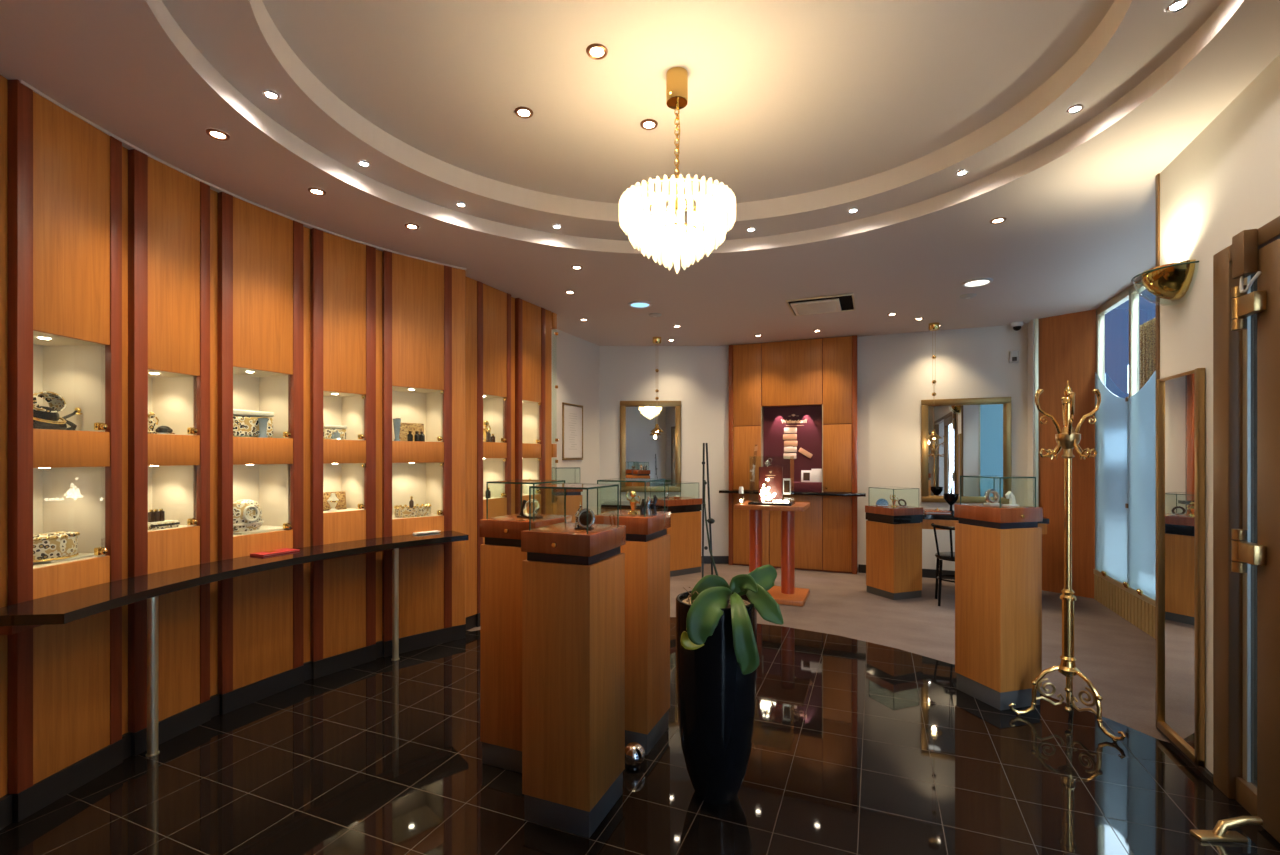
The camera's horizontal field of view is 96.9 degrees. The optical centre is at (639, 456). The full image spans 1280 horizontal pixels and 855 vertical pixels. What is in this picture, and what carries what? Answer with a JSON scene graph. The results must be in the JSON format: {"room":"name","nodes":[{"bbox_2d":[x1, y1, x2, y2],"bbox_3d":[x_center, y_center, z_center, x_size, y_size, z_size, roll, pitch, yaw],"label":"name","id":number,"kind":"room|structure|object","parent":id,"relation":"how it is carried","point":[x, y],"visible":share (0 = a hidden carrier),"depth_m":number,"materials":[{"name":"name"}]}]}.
{"room":"shop","nodes":[
{"label":"shop","id":0,"kind":"room"},
{"bbox_2d":[0,75,551,797],"bbox_3d":[-1.825,-0.078,3.133,1.183,2.796,5.483,0,0,7],"label":"wall","id":1,"kind":"structure","parent":0,"point":[464,289],"depth_m":3.64,"materials":[{"name":"brown wood"}]},
{"bbox_2d":[0,614,475,829],"bbox_3d":[-1.829,1.375,3.131,1.152,0.110,5.444,0,0,7],"label":"baseboard","id":2,"kind":"structure","parent":1,"relation":"attached to","point":[458,632],"depth_m":3.12,"materials":[{"name":"black"}]},
{"bbox_2d":[10,79,466,269],"bbox_3d":[-2.054,-1.474,3.418,0.350,0.011,2.514,0,0,25],"label":"trim","id":3,"kind":"structure","parent":1,"relation":"attached to","point":[125,144],"depth_m":3.03,"materials":[{"name":"beige paint"}]},
{"bbox_2d":[552,329,598,514],"bbox_3d":[-0.907,-0.165,6.915,0.150,3.210,1.630,0,0,23],"label":"wall","id":4,"kind":"structure","parent":0,"point":[575,360],"depth_m":7.11,"materials":[{"name":"white paint"}]},
{"bbox_2d":[562,402,582,459],"bbox_3d":[-0.816,-0.298,6.912,0.019,0.682,0.493,0,0,23],"label":"framed picture","id":5,"kind":"object","parent":4,"relation":"attached to","point":[572,414],"visible":1,"depth_m":6.89,"materials":[{"name":"white paper"}]},
{"bbox_2d":[0,0,1279,345],"bbox_3d":[0.312,-1.585,3.092,6.100,0.210,9.450,0,0,23],"label":"ceiling","id":6,"kind":"structure","parent":0,"point":[808,113],"depth_m":2.77,"materials":[{"name":"beige paint"}]},
{"bbox_2d":[206,129,229,140],"bbox_3d":[-1.937,-1.474,2.602,0.091,0.009,0.091,0,0,23],"label":"recessed light","id":7,"kind":"object","parent":6,"relation":"in","point":[214,133],"visible":1,"depth_m":2.60,"materials":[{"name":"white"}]},
{"bbox_2d":[262,89,279,99],"bbox_3d":[-1.598,-1.565,2.456,0.065,0.009,0.065,0,0,23],"label":"recessed light","id":8,"kind":"object","parent":6,"relation":"in","point":[269,94],"visible":1,"depth_m":2.45,"materials":[{"name":"silver metal"}]},
{"bbox_2d":[308,187,325,195],"bbox_3d":[-1.800,-1.474,3.161,0.091,0.009,0.091,0,0,23],"label":"recessed light","id":9,"kind":"object","parent":6,"relation":"in","point":[316,191],"visible":1,"depth_m":3.16,"materials":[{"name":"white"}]},
{"bbox_2d":[515,107,532,118],"bbox_3d":[-0.569,-1.685,2.781,0.091,0.009,0.091,0,0,23],"label":"recessed light","id":10,"kind":"object","parent":6,"relation":"in","point":[522,112],"visible":1,"depth_m":2.78,"materials":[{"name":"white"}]},
{"bbox_2d":[586,43,607,59],"bbox_3d":[-0.179,-1.685,2.363,0.091,0.009,0.091,0,0,23],"label":"recessed light","id":11,"kind":"object","parent":6,"relation":"in","point":[596,51],"visible":1,"depth_m":2.36,"materials":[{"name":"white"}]},
{"bbox_2d":[628,301,651,307],"bbox_3d":[0.000,-1.472,5.503,0.236,0.015,0.236,0,0,23],"label":"recessed light","id":12,"kind":"object","parent":6,"relation":"in","point":[635,304],"visible":1,"depth_m":5.48,"materials":[{"name":"white plastic"}]},
{"bbox_2d":[640,119,657,129],"bbox_3d":[0.046,-1.685,2.882,0.091,0.009,0.091,0,0,23],"label":"recessed light","id":13,"kind":"object","parent":6,"relation":"in","point":[647,124],"visible":1,"depth_m":2.88,"materials":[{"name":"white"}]},
{"bbox_2d":[650,337,663,432],"bbox_3d":[0.211,-0.888,7.052,0.176,1.182,0.176,0,0,23],"label":"pendant lamp","id":14,"kind":"object","parent":6,"relation":"hanging from","point":[656,340],"visible":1,"depth_m":7.02,"materials":[{"name":"gold metal"}]},
{"bbox_2d":[623,67,731,267],"bbox_3d":[0.164,-1.248,2.505,0.515,0.883,0.515,0,0,23],"label":"chandelier","id":15,"kind":"object","parent":6,"relation":"hanging from","point":[676,77],"visible":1,"depth_m":2.48,"materials":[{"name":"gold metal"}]},
{"bbox_2d":[786,293,855,315],"bbox_3d":[1.770,-1.466,5.524,0.600,0.027,0.600,0,0,23],"label":"ceiling vent","id":16,"kind":"object","parent":6,"relation":"in","point":[843,302],"visible":1,"depth_m":5.46,"materials":[{"name":"beige metal"}]},
{"bbox_2d":[790,298,841,315],"bbox_3d":[1.731,-1.462,5.561,0.440,0.019,0.440,0,0,23],"label":"grille","id":17,"kind":"object","parent":16,"relation":"attached to","point":[829,305],"depth_m":5.50,"materials":[{"name":"beige metal"}]},
{"bbox_2d":[925,322,941,438],"bbox_3d":[3.272,-0.836,6.309,0.176,1.287,0.176,0,0,23],"label":"pendant lamp","id":18,"kind":"object","parent":6,"relation":"hanging from","point":[935,326],"visible":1,"depth_m":6.29,"materials":[{"name":"gold metal"}]},
{"bbox_2d":[961,278,992,286],"bbox_3d":[2.858,-1.472,4.809,0.236,0.015,0.236,0,0,23],"label":"recessed light","id":19,"kind":"object","parent":6,"relation":"in","point":[977,282],"visible":1,"depth_m":4.79,"materials":[{"name":"white plastic"}]},
{"bbox_2d":[965,280,988,285],"bbox_3d":[2.858,-1.473,4.809,0.180,0.010,0.180,0,0,23],"label":"diffuser","id":20,"kind":"object","parent":19,"relation":"attached to","point":[969,282],"depth_m":4.79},
{"bbox_2d":[1066,104,1083,113],"bbox_3d":[1.960,-1.565,2.554,0.065,0.009,0.065,0,0,23],"label":"recessed light","id":21,"kind":"object","parent":6,"relation":"in","point":[1075,108],"visible":1,"depth_m":2.55,"materials":[{"name":"silver metal"}]},
{"bbox_2d":[1165,0,1190,12],"bbox_3d":[1.867,-1.565,1.967,0.065,0.009,0.065,0,0,23],"label":"recessed light","id":22,"kind":"object","parent":6,"relation":"in","point":[1176,5],"visible":1,"depth_m":1.97,"materials":[{"name":"silver metal"}]},
{"bbox_2d":[0,617,1279,854],"bbox_3d":[-0.476,1.455,1.888,5.570,0.050,6.620,0,0,23],"label":"floor","id":23,"kind":"structure","parent":0,"point":[859,747],"depth_m":2.52,"materials":[{"name":"tile"}]},
{"bbox_2d":[6,79,122,821],"bbox_3d":[-2.593,-0.023,2.440,0.345,2.906,0.433,0,0,2],"label":"wall showcase","id":24,"kind":"structure","parent":23,"relation":"on","point":[65,173],"depth_m":2.43,"materials":[{"name":"brown wood"}]},
{"bbox_2d":[33,391,66,429],"bbox_3d":[-2.530,-0.194,2.407,0.130,0.165,0.138,0,0,2],"label":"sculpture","id":25,"kind":"object","parent":24,"relation":"in","point":[44,417],"visible":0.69,"depth_m":2.41,"materials":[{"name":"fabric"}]},
{"bbox_2d":[33,406,66,429],"bbox_3d":[-2.534,-0.163,2.407,0.092,0.102,0.126,0,0,2],"label":"cushion","id":26,"kind":"object","parent":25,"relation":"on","point":[43,416],"depth_m":2.39,"materials":[{"name":"black fabric"}]},
{"bbox_2d":[33,553,94,562],"bbox_3d":[-2.589,0.449,2.556,0.200,0.011,0.300,0,0,2],"label":"display slab","id":27,"kind":"object","parent":24,"relation":"in","point":[81,555],"visible":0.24,"depth_m":2.49,"materials":[{"name":"beige stone"}]},
{"bbox_2d":[33,531,79,561],"bbox_3d":[-2.553,0.387,2.457,0.137,0.110,0.213,0,0,2],"label":"box","id":28,"kind":"object","parent":27,"relation":"on","point":[49,546],"visible":0.72,"depth_m":2.42,"materials":[{"name":"ceramic"}]},
{"bbox_2d":[62,407,82,430],"bbox_3d":[-2.569,-0.164,2.565,0.054,0.122,0.083,0,0,2],"label":"stand","id":29,"kind":"object","parent":24,"relation":"in","point":[77,409],"visible":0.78,"depth_m":2.56,"materials":[{"name":"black metal"}]},
{"bbox_2d":[128,149,210,755],"bbox_3d":[-2.535,-0.023,2.928,0.345,2.906,0.382,0,0,12],"label":"wall showcase","id":30,"kind":"structure","parent":23,"relation":"on","point":[169,209],"depth_m":2.89,"materials":[{"name":"brown wood"}]},
{"bbox_2d":[148,412,158,433],"bbox_3d":[-2.484,-0.170,2.882,0.051,0.115,0.059,0,0,-29],"label":"figurine","id":31,"kind":"object","parent":30,"relation":"in","point":[151,423],"visible":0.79,"depth_m":2.87,"materials":[{"name":"ceramic"}]},
{"bbox_2d":[148,520,179,529],"bbox_3d":[-2.471,0.352,2.919,0.090,0.036,0.148,0,0,12],"label":"box","id":32,"kind":"object","parent":30,"relation":"in","point":[167,523],"visible":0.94,"depth_m":2.90,"materials":[{"name":"beige"}]},
{"bbox_2d":[155,426,174,434],"bbox_3d":[-2.471,-0.136,2.944,0.046,0.048,0.083,0,0,12],"label":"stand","id":33,"kind":"object","parent":30,"relation":"in","point":[161,429],"visible":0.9,"depth_m":2.93,"materials":[{"name":"silver metal"}]},
{"bbox_2d":[0,531,468,756],"bbox_3d":[-1.956,1.002,3.223,0.615,0.856,2.552,0,0,23],"label":"counter","id":34,"kind":"object","parent":23,"relation":"on","point":[69,606],"visible":0.98,"depth_m":2.71,"materials":[{"name":"black stone"}]},
{"bbox_2d":[250,548,299,556],"bbox_3d":[-2.183,0.568,3.372,0.170,0.012,0.221,0,0,25],"label":"folder","id":35,"kind":"object","parent":34,"relation":"on","point":[284,550],"visible":0.7,"depth_m":3.33,"materials":[{"name":"red"}]},
{"bbox_2d":[218,192,303,714],"bbox_3d":[-2.373,-0.023,3.428,0.345,2.906,0.483,0,0,23],"label":"wall showcase","id":36,"kind":"structure","parent":23,"relation":"on","point":[261,251],"depth_m":3.38,"materials":[{"name":"brown wood"}]},
{"bbox_2d":[233,409,273,437],"bbox_3d":[-2.359,-0.193,3.412,0.122,0.162,0.248,0,0,23],"label":"box","id":37,"kind":"object","parent":36,"relation":"in","point":[245,422],"visible":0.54,"depth_m":3.36,"materials":[{"name":"ceramic"}]},
{"bbox_2d":[233,525,286,534],"bbox_3d":[-2.344,0.447,3.448,0.220,0.015,0.290,0,0,23],"label":"display slab","id":38,"kind":"object","parent":36,"relation":"on","point":[266,528],"visible":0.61,"depth_m":3.41,"materials":[{"name":"beige stone"}]},
{"bbox_2d":[233,499,263,531],"bbox_3d":[-2.352,0.346,3.364,0.170,0.184,0.221,0,0,23],"label":"clock","id":39,"kind":"object","parent":38,"relation":"on","point":[247,513],"visible":0.84,"depth_m":3.32,"materials":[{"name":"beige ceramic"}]},
{"bbox_2d":[257,417,268,437],"bbox_3d":[-2.265,-0.174,3.407,0.060,0.124,0.060,0,0,23],"label":"glass vessel","id":40,"kind":"object","parent":36,"relation":"in","point":[263,421],"visible":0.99,"depth_m":3.39,"materials":[{"name":"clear glass"}]},
{"bbox_2d":[310,228,375,678],"bbox_3d":[-2.115,-0.023,3.909,0.345,2.906,0.424,0,0,34],"label":"wall showcase","id":41,"kind":"structure","parent":23,"relation":"on","point":[342,270],"depth_m":3.83,"materials":[{"name":"brown wood"}]},
{"bbox_2d":[327,493,338,511],"bbox_3d":[-2.079,0.309,3.839,0.048,0.122,0.078,0,0,34],"label":"bust","id":42,"kind":"object","parent":41,"relation":"in","point":[332,500],"visible":1,"depth_m":3.83,"materials":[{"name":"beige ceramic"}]},
{"bbox_2d":[323,491,346,510],"bbox_3d":[-2.135,0.308,3.935,0.060,0.126,0.170,0,0,34],"label":"backboard","id":43,"kind":"object","parent":41,"relation":"in","point":[341,504],"visible":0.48,"depth_m":3.94,"materials":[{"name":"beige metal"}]},
{"bbox_2d":[323,425,346,439],"bbox_3d":[-2.116,-0.163,3.909,0.088,0.102,0.156,0,0,34],"label":"box","id":44,"kind":"object","parent":41,"relation":"in","point":[328,430],"visible":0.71,"depth_m":3.87,"materials":[{"name":"ceramic"}]},
{"bbox_2d":[382,250,451,656],"bbox_3d":[-1.755,-0.023,4.335,0.510,2.906,0.345,0,0,-44],"label":"wall showcase","id":45,"kind":"structure","parent":23,"relation":"on","point":[416,293],"depth_m":4.25,"materials":[{"name":"brown wood"}]},
{"bbox_2d":[393,418,400,440],"bbox_3d":[-1.802,-0.198,4.205,0.058,0.172,0.058,0,0,-44],"label":"glass vessel","id":46,"kind":"object","parent":45,"relation":"in","point":[396,421],"visible":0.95,"depth_m":4.19,"materials":[{"name":"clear glass"}]},
{"bbox_2d":[399,423,423,440],"bbox_3d":[-1.761,-0.184,4.358,0.190,0.146,0.060,0,0,-44],"label":"backboard","id":47,"kind":"object","parent":45,"relation":"in","point":[404,427],"visible":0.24,"depth_m":4.33,"materials":[{"name":"gold metal"}]},
{"bbox_2d":[394,504,430,517],"bbox_3d":[-1.729,0.411,4.319,0.279,0.085,0.193,0,0,-44],"label":"box","id":48,"kind":"object","parent":45,"relation":"in","point":[405,511],"visible":0.96,"depth_m":4.24,"materials":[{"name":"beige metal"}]},
{"bbox_2d":[480,479,571,772],"bbox_3d":[-0.545,0.774,2.725,0.306,1.312,0.334,0,0,23],"label":"pedestal","id":49,"kind":"object","parent":23,"relation":"on","point":[501,556],"visible":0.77,"depth_m":2.60,"materials":[{"name":"brown wood"}]},
{"bbox_2d":[517,499,542,518],"bbox_3d":[-0.529,0.250,2.714,0.127,0.092,0.052,0,0,33],"label":"stand","id":50,"kind":"object","parent":49,"relation":"on","point":[523,513],"visible":0.89,"depth_m":2.71,"materials":[{"name":"black stone"}]},
{"bbox_2d":[521,483,625,837],"bbox_3d":[-0.265,0.774,2.316,0.306,1.312,0.334,0,0,23],"label":"pedestal","id":51,"kind":"object","parent":23,"relation":"on","point":[573,581],"visible":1,"depth_m":2.19,"materials":[{"name":"brown wood"}]},
{"bbox_2d":[574,502,594,529],"bbox_3d":[-0.222,0.238,2.281,0.086,0.109,0.042,0,0,13],"label":"clock","id":52,"kind":"object","parent":51,"relation":"on","point":[581,517],"visible":0.96,"depth_m":2.27,"materials":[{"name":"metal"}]},
{"bbox_2d":[594,478,670,754],"bbox_3d":[-0.042,0.774,2.905,0.306,1.312,0.334,0,0,23],"label":"pedestal","id":53,"kind":"object","parent":23,"relation":"on","point":[646,549],"visible":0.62,"depth_m":2.75,"materials":[{"name":"brown wood"}]},
{"bbox_2d":[626,491,640,513],"bbox_3d":[-0.034,0.234,2.896,0.055,0.119,0.063,0,0,-38],"label":"figurine","id":54,"kind":"object","parent":53,"relation":"on","point":[633,501],"visible":1,"depth_m":2.88,"materials":[{"name":"gold metal"}]},
{"bbox_2d":[640,495,657,514],"bbox_3d":[0.044,0.244,2.863,0.091,0.101,0.029,0,0,3],"label":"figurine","id":55,"kind":"object","parent":53,"relation":"on","point":[652,510],"visible":0.96,"depth_m":2.85,"materials":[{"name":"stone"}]},
{"bbox_2d":[625,742,644,770],"bbox_3d":[-0.029,1.375,2.611,0.104,0.110,0.104,0,0,23],"label":"ball","id":56,"kind":"object","parent":23,"relation":"on","point":[634,751],"visible":0.94,"depth_m":2.58,"materials":[{"name":"silver metal"}]},
{"bbox_2d":[676,590,756,803],"bbox_3d":[0.324,1.017,2.417,0.342,0.826,0.342,0,0,23],"label":"planter","id":57,"kind":"object","parent":23,"relation":"on","point":[716,702],"visible":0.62,"depth_m":2.28,"materials":[{"name":"black ceramic"}]},
{"bbox_2d":[681,443,783,673],"bbox_3d":[0.385,0.386,2.380,0.415,0.889,0.470,0,0,8],"label":"orchid","id":58,"kind":"object","parent":57,"relation":"in","point":[711,593],"visible":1,"depth_m":2.29,"materials":[{"name":"green plant"}]},
{"bbox_2d":[466,564,1169,742],"bbox_3d":[0.841,1.482,4.362,6.100,0.097,6.700,0,0,23],"label":"carpet","id":59,"kind":"object","parent":23,"relation":"on","point":[1118,657],"depth_m":4.75,"materials":[{"name":"beige carpet"}]},
{"bbox_2d":[476,281,510,626],"bbox_3d":[-1.419,-0.023,5.035,0.345,2.906,0.455,0,0,25],"label":"wall showcase","id":60,"kind":"structure","parent":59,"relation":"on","point":[493,304],"depth_m":5.02,"materials":[{"name":"brown wood"}]},
{"bbox_2d":[515,298,544,513],"bbox_3d":[-1.188,-0.023,5.540,0.345,2.906,0.441,0,0,25],"label":"wall showcase","id":61,"kind":"structure","parent":59,"relation":"on","point":[529,317],"depth_m":5.50,"materials":[{"name":"brown wood"}]},
{"bbox_2d":[552,312,557,514],"bbox_3d":[-1.024,-0.023,5.892,0.340,2.906,0.112,0,0,23],"label":"end showcase","id":62,"kind":"object","parent":59,"relation":"on","point":[554,315],"visible":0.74,"depth_m":5.84,"materials":[{"name":"brown wood"}]},
{"bbox_2d":[552,467,582,522],"bbox_3d":[-0.799,0.774,6.114,0.306,1.312,0.334,0,0,-17],"label":"display case","id":63,"kind":"object","parent":59,"relation":"on","point":[573,496],"visible":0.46,"depth_m":5.97,"materials":[{"name":"brown"}]},
{"bbox_2d":[601,482,701,576],"bbox_3d":[0.117,0.877,7.155,1.316,1.106,0.800,0,0,23],"label":"display case","id":64,"kind":"object","parent":59,"relation":"on","point":[684,531],"visible":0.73,"depth_m":6.88,"materials":[{"name":"brown wood"}]},
{"bbox_2d":[601,501,701,512],"bbox_3d":[0.114,0.633,7.156,1.310,0.087,0.800,0,0,23],"label":"countertop","id":65,"kind":"structure","parent":64,"relation":"on","point":[607,504],"depth_m":6.89,"materials":[{"name":"brown wood"}]},
{"bbox_2d":[734,501,809,606],"bbox_3d":[1.345,0.955,5.788,0.695,0.950,0.580,0,0,23],"label":"display table","id":66,"kind":"object","parent":59,"relation":"on","point":[785,594],"visible":0.8,"depth_m":5.70,"materials":[{"name":"brown wood"}]},
{"bbox_2d":[748,458,794,505],"bbox_3d":[1.321,0.179,5.722,0.439,0.602,0.300,0,0,23],"label":"case","id":67,"kind":"object","parent":66,"relation":"on","point":[779,485],"visible":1,"depth_m":5.77,"materials":[{"name":"glass"}]},
{"bbox_2d":[760,478,788,502],"bbox_3d":[1.346,0.339,5.652,0.279,0.236,0.143,0,0,26],"label":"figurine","id":68,"kind":"object","parent":67,"relation":"in","point":[762,494],"visible":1,"depth_m":5.66,"materials":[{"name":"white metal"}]},
{"bbox_2d":[719,335,865,573],"bbox_3d":[1.902,-0.022,7.175,1.779,2.904,0.290,0,0,23],"label":"wall panel","id":69,"kind":"object","parent":59,"relation":"on","point":[794,404],"visible":1,"depth_m":7.17,"materials":[{"name":"brown wood"}]},
{"bbox_2d":[719,490,865,496],"bbox_3d":[1.883,0.459,7.129,1.779,0.033,0.190,0,0,23],"label":"shelf","id":70,"kind":"object","parent":69,"relation":"attached to","point":[794,493],"depth_m":7.00,"materials":[{"name":"black stone"}]},
{"bbox_2d":[801,469,821,481],"bbox_3d":[2.153,0.237,7.111,0.256,0.169,0.052,0,0,12],"label":"stand","id":71,"kind":"object","parent":69,"relation":"on","point":[813,475],"visible":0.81,"depth_m":7.10,"materials":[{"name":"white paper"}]},
{"bbox_2d":[931,523,954,605],"bbox_3d":[3.087,1.045,5.477,0.492,0.771,0.458,0,0,23],"label":"chair","id":72,"kind":"object","parent":59,"relation":"on","point":[949,556],"visible":0.36,"depth_m":5.43,"materials":[{"name":"black paint"}]},
{"bbox_2d":[865,487,1048,599],"bbox_3d":[3.200,0.877,5.851,1.628,1.106,0.936,0,0,23],"label":"display case","id":73,"kind":"object","parent":59,"relation":"on","point":[893,534],"visible":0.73,"depth_m":5.73,"materials":[{"name":"brown wood"}]},
{"bbox_2d":[923,510,951,514],"bbox_3d":[3.058,0.576,5.849,0.240,0.032,0.170,0,0,15],"label":"folder","id":74,"kind":"object","parent":73,"relation":"on","point":[934,512],"visible":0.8,"depth_m":5.78,"materials":[{"name":"white paper"}]},
{"bbox_2d":[943,450,958,512],"bbox_3d":[3.256,0.262,5.935,0.144,0.660,0.144,0,0,23],"label":"vase","id":75,"kind":"object","parent":73,"relation":"on","point":[950,498],"visible":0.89,"depth_m":5.91,"materials":[{"name":"black ceramic"}]},
{"bbox_2d":[866,509,1048,523],"bbox_3d":[3.204,0.633,5.853,1.622,0.087,0.931,0,0,23],"label":"countertop","id":76,"kind":"structure","parent":73,"relation":"on","point":[904,519],"depth_m":5.73,"materials":[{"name":"brown wood"}]},
{"bbox_2d":[954,475,1042,709],"bbox_3d":[2.127,0.774,3.373,0.306,1.312,0.334,0,0,-15],"label":"pedestal","id":77,"kind":"object","parent":23,"relation":"on","point":[998,549],"visible":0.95,"depth_m":3.25,"materials":[{"name":"brown wood"}]},
{"bbox_2d":[984,489,999,505],"bbox_3d":[2.101,0.243,3.382,0.099,0.101,0.052,0,0,-15],"label":"stand","id":78,"kind":"object","parent":77,"relation":"on","point":[988,492],"visible":0.98,"depth_m":3.37,"materials":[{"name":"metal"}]},
{"bbox_2d":[1002,491,1018,506],"bbox_3d":[2.190,0.248,3.348,0.078,0.090,0.047,0,0,-15],"label":"figurine","id":79,"kind":"object","parent":77,"relation":"on","point":[1009,495],"visible":1,"depth_m":3.34,"materials":[{"name":"beige ceramic"}]},
{"bbox_2d":[1009,380,1125,741],"bbox_3d":[2.277,0.510,3.103,0.456,1.841,0.479,0,0,23],"label":"coat stand","id":80,"kind":"object","parent":23,"relation":"on","point":[1067,439],"visible":1,"depth_m":3.05,"materials":[{"name":"gold metal"}]},
{"bbox_2d":[1190,816,1262,842],"bbox_3d":[2.199,1.388,2.123,0.230,0.084,0.050,0,0,3],"label":"door stop","id":81,"kind":"object","parent":23,"relation":"on","point":[1220,833],"visible":1,"depth_m":2.11,"materials":[{"name":"gold metal"}]},
{"bbox_2d":[599,346,728,555],"bbox_3d":[0.342,-0.165,7.661,1.772,3.210,0.150,0,0,0],"label":"wall","id":82,"kind":"structure","parent":0,"point":[697,377],"depth_m":7.58,"materials":[{"name":"white paint"}]},
{"bbox_2d":[620,401,680,491],"bbox_3d":[0.140,-0.134,7.570,0.816,1.218,0.035,0,0,0],"label":"wall mirror","id":83,"kind":"object","parent":82,"relation":"attached to","point":[644,453],"visible":0.86,"depth_m":7.57,"materials":[{"name":"gold metal"}]},
{"bbox_2d":[626,407,674,485],"bbox_3d":[0.140,-0.134,7.580,0.694,1.096,0.012,0,0,0],"label":"mirror glass","id":84,"kind":"object","parent":83,"relation":"attached to","point":[649,455],"depth_m":7.57,"materials":[{"name":"silver mirror"}]},
{"bbox_2d":[701,556,728,563],"bbox_3d":[0.342,1.380,7.579,1.772,0.100,0.014,0,0,0],"label":"baseboard","id":85,"kind":"structure","parent":82,"relation":"attached to","point":[717,559],"depth_m":7.57,"materials":[{"name":"black"}]},
{"bbox_2d":[858,324,1027,570],"bbox_3d":[2.805,-0.165,7.037,3.470,3.210,0.150,0,0,23],"label":"wall","id":86,"kind":"structure","parent":0,"point":[896,372],"depth_m":6.76,"materials":[{"name":"white paint"}]},
{"bbox_2d":[858,564,954,579],"bbox_3d":[3.507,1.380,6.656,1.760,0.100,0.014,0,0,23],"label":"baseboard","id":87,"kind":"structure","parent":86,"relation":"attached to","point":[928,573],"depth_m":6.68,"materials":[{"name":"black"}]},
{"bbox_2d":[921,397,1011,503],"bbox_3d":[3.751,-0.067,6.543,0.910,1.208,0.034,0,0,23],"label":"wall mirror","id":88,"kind":"object","parent":86,"relation":"attached to","point":[978,431],"visible":0.9,"depth_m":6.54,"materials":[{"name":"gold metal"}]},
{"bbox_2d":[1009,351,1018,362],"bbox_3d":[4.189,-1.116,6.349,0.090,0.130,0.055,0,0,23],"label":"sensor","id":89,"kind":"object","parent":86,"relation":"attached to","point":[1013,355],"visible":1,"depth_m":6.33,"materials":[{"name":"grey plastic"}]},
{"bbox_2d":[1028,319,1034,506],"bbox_3d":[4.464,-0.170,6.092,0.560,3.200,0.620,0,0,23],"label":"wall","id":90,"kind":"structure","parent":0,"point":[1031,325],"depth_m":6.16,"materials":[{"name":"white paint"}]},
{"bbox_2d":[1038,309,1095,597],"bbox_3d":[4.438,-0.125,5.906,0.030,3.110,0.506,0,0,-38],"label":"wall","id":91,"kind":"structure","parent":0,"point":[1066,342],"depth_m":5.88,"materials":[{"name":"brown wood"}]},
{"bbox_2d":[1035,318,1037,506],"bbox_3d":[4.256,-0.025,6.085,0.031,2.910,0.017,0,0,23],"label":"trim","id":92,"kind":"structure","parent":91,"relation":"attached to","point":[1036,319],"depth_m":6.08,"materials":[{"name":"beige metal"}]},
{"bbox_2d":[1160,54,1279,773],"bbox_3d":[2.005,-0.145,0.276,0.750,3.250,5.550,0,0,23],"label":"wall","id":93,"kind":"structure","parent":0,"point":[1225,183],"depth_m":2.53,"materials":[{"name":"white paint"}]},
{"bbox_2d":[1094,280,1155,638],"bbox_3d":[3.805,-0.025,4.247,0.518,2.910,3.277,0,0,23],"label":"window","id":94,"kind":"structure","parent":93,"relation":"in","point":[1125,428],"depth_m":4.95,"materials":[{"name":"blue glass"}]},
{"bbox_2d":[1156,173,1159,727],"bbox_3d":[2.728,-0.025,2.974,0.028,2.910,0.028,0,0,23],"label":"trim","id":95,"kind":"structure","parent":93,"relation":"attached to","point":[1157,175],"depth_m":2.97,"materials":[{"name":"brown metal"}]},
{"bbox_2d":[1131,259,1198,304],"bbox_3d":[2.553,-0.827,2.803,0.180,0.175,0.360,0,0,23],"label":"wall sconce","id":96,"kind":"object","parent":93,"relation":"attached to","point":[1171,281],"visible":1,"depth_m":2.72,"materials":[{"name":"gold metal"}]},
{"bbox_2d":[1156,368,1204,766],"bbox_3d":[2.610,0.500,2.744,0.029,1.800,0.408,0,0,23],"label":"mirror","id":97,"kind":"object","parent":93,"relation":"attached to","point":[1180,398],"visible":1,"depth_m":2.73,"materials":[{"name":"gold metal"}]},
{"bbox_2d":[1162,373,1194,751],"bbox_3d":[2.619,0.490,2.747,0.012,1.760,0.360,0,0,23],"label":"mirror glass","id":98,"kind":"object","parent":97,"relation":"attached to","point":[1178,390],"depth_m":2.75,"materials":[{"name":"silver mirror"}]},
{"bbox_2d":[1157,728,1213,783],"bbox_3d":[2.610,1.415,2.721,0.012,0.030,0.528,0,0,23],"label":"baseboard","id":99,"kind":"structure","parent":93,"relation":"attached to","point":[1203,770],"depth_m":2.58,"materials":[{"name":"black wood"}]},
{"bbox_2d":[1213,216,1279,842],"bbox_3d":[1.674,0.275,0.413,0.147,2.310,4.450,0,0,23],"label":"door","id":100,"kind":"structure","parent":93,"relation":"in","point":[1246,273],"depth_m":2.30,"materials":[{"name":"brown wood"}]},
{"bbox_2d":[1251,272,1256,786],"bbox_3d":[2.477,0.260,2.265,0.008,2.160,0.185,0,0,23],"label":"glass pane","id":101,"kind":"object","parent":100,"relation":"attached to","point":[1254,286],"depth_m":2.29,"materials":[{"name":"glass"}]},
{"label":"outside","id":102,"kind":"structure","parent":0,"visible":0},
{"bbox_2d":[1140,318,1155,388],"bbox_3d":[4.870,-0.080,5.401,0.066,2.420,0.438,0,0,23],"label":"curtain","id":103,"kind":"object","parent":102,"point":[1148,329],"visible":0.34,"depth_m":5.42,"materials":[{"name":"beige fabric"}]},
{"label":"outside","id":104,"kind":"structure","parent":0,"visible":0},
{"bbox_3d":[11.442,1.565,7.152,12.370,0.050,46.000,0,0,23],"label":"pavement","id":105,"kind":"object","parent":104,"visible":0},
{"bbox_2d":[1105,289,1155,397],"bbox_3d":[11.658,-2.010,10.312,2.400,7.120,40.000,0,0,23],"label":"facade","id":106,"kind":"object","parent":105,"relation":"on","point":[1117,319],"depth_m":14.57,"materials":[{"name":"blue glass"}]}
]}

